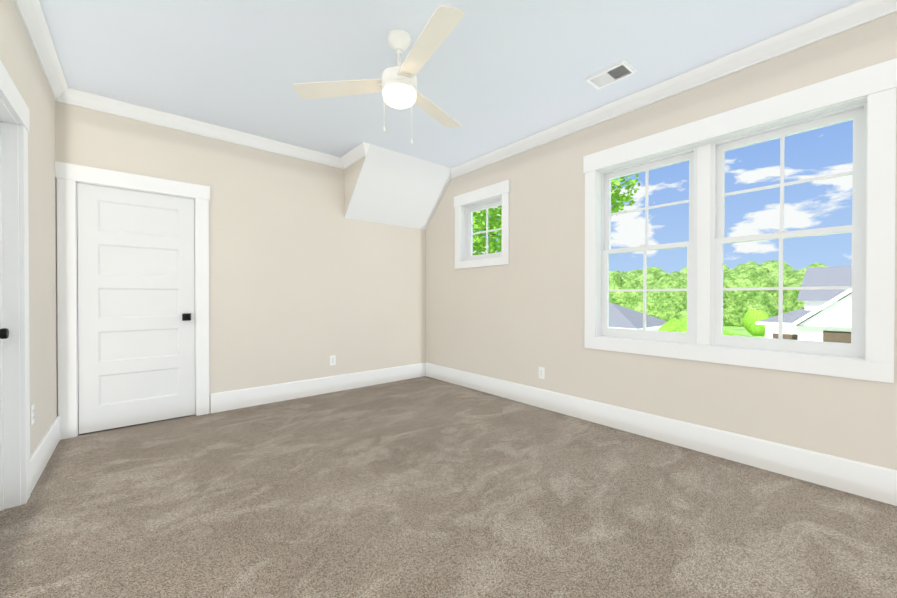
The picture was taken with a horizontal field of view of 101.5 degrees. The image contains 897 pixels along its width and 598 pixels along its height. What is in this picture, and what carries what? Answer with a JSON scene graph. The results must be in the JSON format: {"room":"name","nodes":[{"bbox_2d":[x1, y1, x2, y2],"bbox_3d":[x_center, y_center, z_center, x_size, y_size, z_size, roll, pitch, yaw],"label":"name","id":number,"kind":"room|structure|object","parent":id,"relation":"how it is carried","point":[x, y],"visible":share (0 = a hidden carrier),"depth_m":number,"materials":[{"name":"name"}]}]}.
{"room":"empty bedroom","nodes":[
{"label":"empty bedroom","id":0,"kind":"room"},
{"bbox_2d":[0,328,8,338],"bbox_3d":[-2.052,0.085,1.569,0.100,1.988,0.810,0,0,-40],"label":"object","id":1,"kind":"structure","parent":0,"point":[4,333],"depth_m":1.84,"materials":[{"name":"black metal"}]},
{"bbox_2d":[0,0,56,454],"bbox_3d":[-0.873,-0.250,0.194,0.125,2.700,6.770,0,0,-40],"label":"wall","id":2,"kind":"structure","parent":0,"point":[19,61],"depth_m":2.33,"materials":[{"name":"beige paint"}]},
{"bbox_2d":[0,60,29,510],"bbox_3d":[-2.033,0.024,1.585,0.150,2.134,1.052,0,0,-40],"label":"door frame","id":3,"kind":"structure","parent":2,"relation":"attached to","point":[14,355],"depth_m":1.92,"materials":[{"name":"white wood"}]},
{"bbox_2d":[30,403,33,425],"bbox_3d":[-2.441,0.678,2.154,0.008,0.114,0.070,0,0,-40],"label":"electrical outlet","id":4,"kind":"object","parent":2,"relation":"attached to","point":[32,413],"visible":1,"depth_m":2.14,"materials":[{"name":"white plastic"}]},
{"bbox_2d":[13,0,72,104],"bbox_3d":[-0.796,-1.551,0.251,0.078,0.098,6.770,0,0,-40],"label":"crown molding","id":5,"kind":"structure","parent":2,"relation":"attached to","point":[31,14],"depth_m":2.27,"materials":[{"name":"white wood"}]},
{"bbox_2d":[30,416,59,493],"bbox_3d":[-2.667,0.993,2.429,0.016,0.185,1.052,0,0,-40],"label":"baseboard","id":6,"kind":"structure","parent":2,"relation":"attached to","point":[42,453],"depth_m":2.34,"materials":[{"name":"white wood"}]},
{"bbox_2d":[55,101,425,415],"bbox_3d":[-1.688,-0.274,4.021,3.829,2.700,0.125,0,0,-40],"label":"wall","id":7,"kind":"structure","parent":0,"point":[307,279],"depth_m":3.86,"materials":[{"name":"beige paint"}]},
{"bbox_2d":[55,161,209,439],"bbox_3d":[-2.666,0.014,3.178,1.004,2.134,0.150,0,0,-40],"label":"door frame","id":8,"kind":"structure","parent":7,"relation":"attached to","point":[69,176],"depth_m":2.89,"materials":[{"name":"white wood"}]},
{"bbox_2d":[77,183,194,433],"bbox_3d":[-2.627,0.075,3.132,0.762,1.988,0.100,0,0,-40],"label":"closet door","id":9,"kind":"structure","parent":7,"relation":"in","point":[136,312],"depth_m":3.12,"materials":[{"name":"white wood"}]},
{"bbox_2d":[73,89,345,168],"bbox_3d":[-2.061,-1.572,3.564,2.250,0.098,0.078,0,0,-40],"label":"crown molding","id":10,"kind":"structure","parent":7,"relation":"attached to","point":[84,99],"depth_m":3.34,"materials":[{"name":"white wood"}]},
{"bbox_2d":[210,362,425,412],"bbox_3d":[-1.289,0.982,4.275,2.514,0.185,0.016,0,0,-40],"label":"baseboard","id":11,"kind":"structure","parent":7,"relation":"attached to","point":[254,396],"depth_m":4.04,"materials":[{"name":"white wood"}]},
{"bbox_2d":[330,355,335,365],"bbox_3d":[-1.337,0.709,4.237,0.070,0.114,0.008,0,0,-40],"label":"electrical outlet","id":12,"kind":"object","parent":7,"relation":"attached to","point":[332,359],"visible":1,"depth_m":4.24,"materials":[{"name":"white plastic"}]},
{"bbox_2d":[341,142,369,167],"bbox_3d":[-1.028,-1.575,4.025,0.078,0.098,0.550,0,0,-40],"label":"crown molding","id":13,"kind":"structure","parent":7,"relation":"attached to","point":[361,150],"depth_m":4.02,"materials":[{"name":"white wood"}]},
{"bbox_2d":[0,376,896,597],"bbox_3d":[0.540,1.153,1.399,3.829,0.120,7.020,0,0,-40],"label":"floor","id":14,"kind":"structure","parent":0,"point":[424,487],"depth_m":1.85,"materials":[{"name":"carpet"}]},
{"bbox_2d":[39,0,858,167],"bbox_3d":[0.540,-1.667,1.381,3.829,0.120,7.020,0,0,-40],"label":"ceiling","id":15,"kind":"structure","parent":0,"point":[492,75],"depth_m":2.44,"materials":[{"name":"paint"}]},
{"bbox_2d":[292,5,463,143],"bbox_3d":[-0.198,-1.271,2.269,1.153,0.684,1.216,0,0,-40],"label":"fan","id":16,"kind":"object","parent":15,"relation":"hanging from","point":[396,86],"visible":1,"depth_m":2.21,"materials":[{"name":"beige wood"}]},
{"bbox_2d":[344,144,450,229],"bbox_3d":[-0.568,-1.292,4.468,1.194,0.670,0.632,0,0,-40],"label":"ceiling bulkhead","id":17,"kind":"object","parent":15,"relation":"attached to","point":[385,186],"visible":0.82,"depth_m":4.38,"materials":[{"name":"white paint"}]},
{"bbox_2d":[584,59,636,89],"bbox_3d":[1.166,-1.608,2.644,0.200,0.015,0.297,0,0,-40],"label":"ceiling vent","id":18,"kind":"object","parent":15,"relation":"in","point":[615,72],"visible":0.98,"depth_m":2.63,"materials":[{"name":"white metal"}]},
{"bbox_2d":[426,12,896,469],"bbox_3d":[1.936,-0.265,2.573,0.170,2.700,6.770,0,0,-40],"label":"wall","id":19,"kind":"structure","parent":0,"point":[519,318],"depth_m":3.15,"materials":[{"name":"beige paint"}]},
{"bbox_2d":[454,180,509,268],"bbox_3d":[0.428,-0.829,4.327,0.190,0.905,0.895,0,0,-40],"label":"window","id":20,"kind":"structure","parent":19,"relation":"in","point":[470,210],"depth_m":4.35,"materials":[{"name":"white wood"}]},
{"bbox_2d":[539,367,544,378],"bbox_3d":[0.923,0.733,3.638,0.008,0.114,0.070,0,0,-40],"label":"electrical outlet","id":21,"kind":"object","parent":19,"relation":"attached to","point":[541,372],"visible":1,"depth_m":3.63,"materials":[{"name":"white plastic"}]},
{"bbox_2d":[426,363,896,505],"bbox_3d":[1.865,0.993,2.521,0.016,0.185,6.770,0,0,-40],"label":"baseboard","id":22,"kind":"structure","parent":19,"relation":"attached to","point":[871,481],"depth_m":2.55,"materials":[{"name":"white wood"}]},
{"bbox_2d":[450,0,896,178],"bbox_3d":[2.015,-1.564,2.279,0.078,0.098,6.232,0,0,-40],"label":"crown molding","id":23,"kind":"structure","parent":19,"relation":"attached to","point":[825,26],"depth_m":2.52,"materials":[{"name":"white wood"}]},
{"bbox_2d":[583,58,896,382],"bbox_3d":[1.847,-0.413,2.653,0.190,1.705,1.779,0,0,-40],"label":"window","id":24,"kind":"structure","parent":19,"relation":"in","point":[857,115],"depth_m":2.38,"materials":[{"name":"white wood"}]},
{"label":"outside","id":25,"kind":"structure","parent":0,"visible":0},
{"bbox_2d":[723,326,764,337],"bbox_3d":[45.343,3.185,182.485,294.936,0.001,380.000,0,0,-40],"label":"ground","id":26,"kind":"structure","parent":25,"point":[741,331],"depth_m":47.16,"materials":[{"name":"green plant"}]},
{"bbox_2d":[473,174,639,254],"bbox_3d":[1.542,0.172,8.485,2.822,8.251,4.926,0,0,-40],"label":"tree","id":27,"kind":"object","parent":26,"relation":"on","point":[493,223],"depth_m":8.04,"materials":[{"name":"green plant"}]},
{"bbox_2d":[609,302,667,330],"bbox_3d":[8.735,2.198,26.360,5.700,3.970,11.640,0,0,-40],"label":"house","id":28,"kind":"structure","parent":26,"relation":"on","point":[623,320],"depth_m":22.12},
{"bbox_2d":[658,309,768,335],"bbox_3d":[19.102,2.591,27.185,29.504,3.831,10.220,0,0,-40],"label":"shrubs","id":29,"kind":"object","parent":26,"relation":"on","point":[751,317],"depth_m":32.17,"materials":[{"name":"green plant"}]},
{"bbox_2d":[609,260,827,326],"bbox_3d":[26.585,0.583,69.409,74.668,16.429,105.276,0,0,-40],"label":"tree","id":30,"kind":"object","parent":26,"relation":"on","point":[756,300],"depth_m":52.20,"materials":[{"name":"green plant"}]},
{"bbox_2d":[755,289,850,342],"bbox_3d":[24.812,0.881,18.811,11.810,6.700,12.770,0,0,-40],"label":"wall","id":31,"kind":"structure","parent":26,"relation":"on","point":[827,332],"depth_m":17.89,"materials":[{"name":"white"}]},
{"bbox_2d":[757,266,851,327],"bbox_3d":[25.034,-0.564,18.779,12.100,3.790,13.050,0,0,-40],"label":"roof","id":32,"kind":"structure","parent":31,"relation":"on","point":[825,277],"depth_m":21.18,"materials":[{"name":"grey"}]}
]}

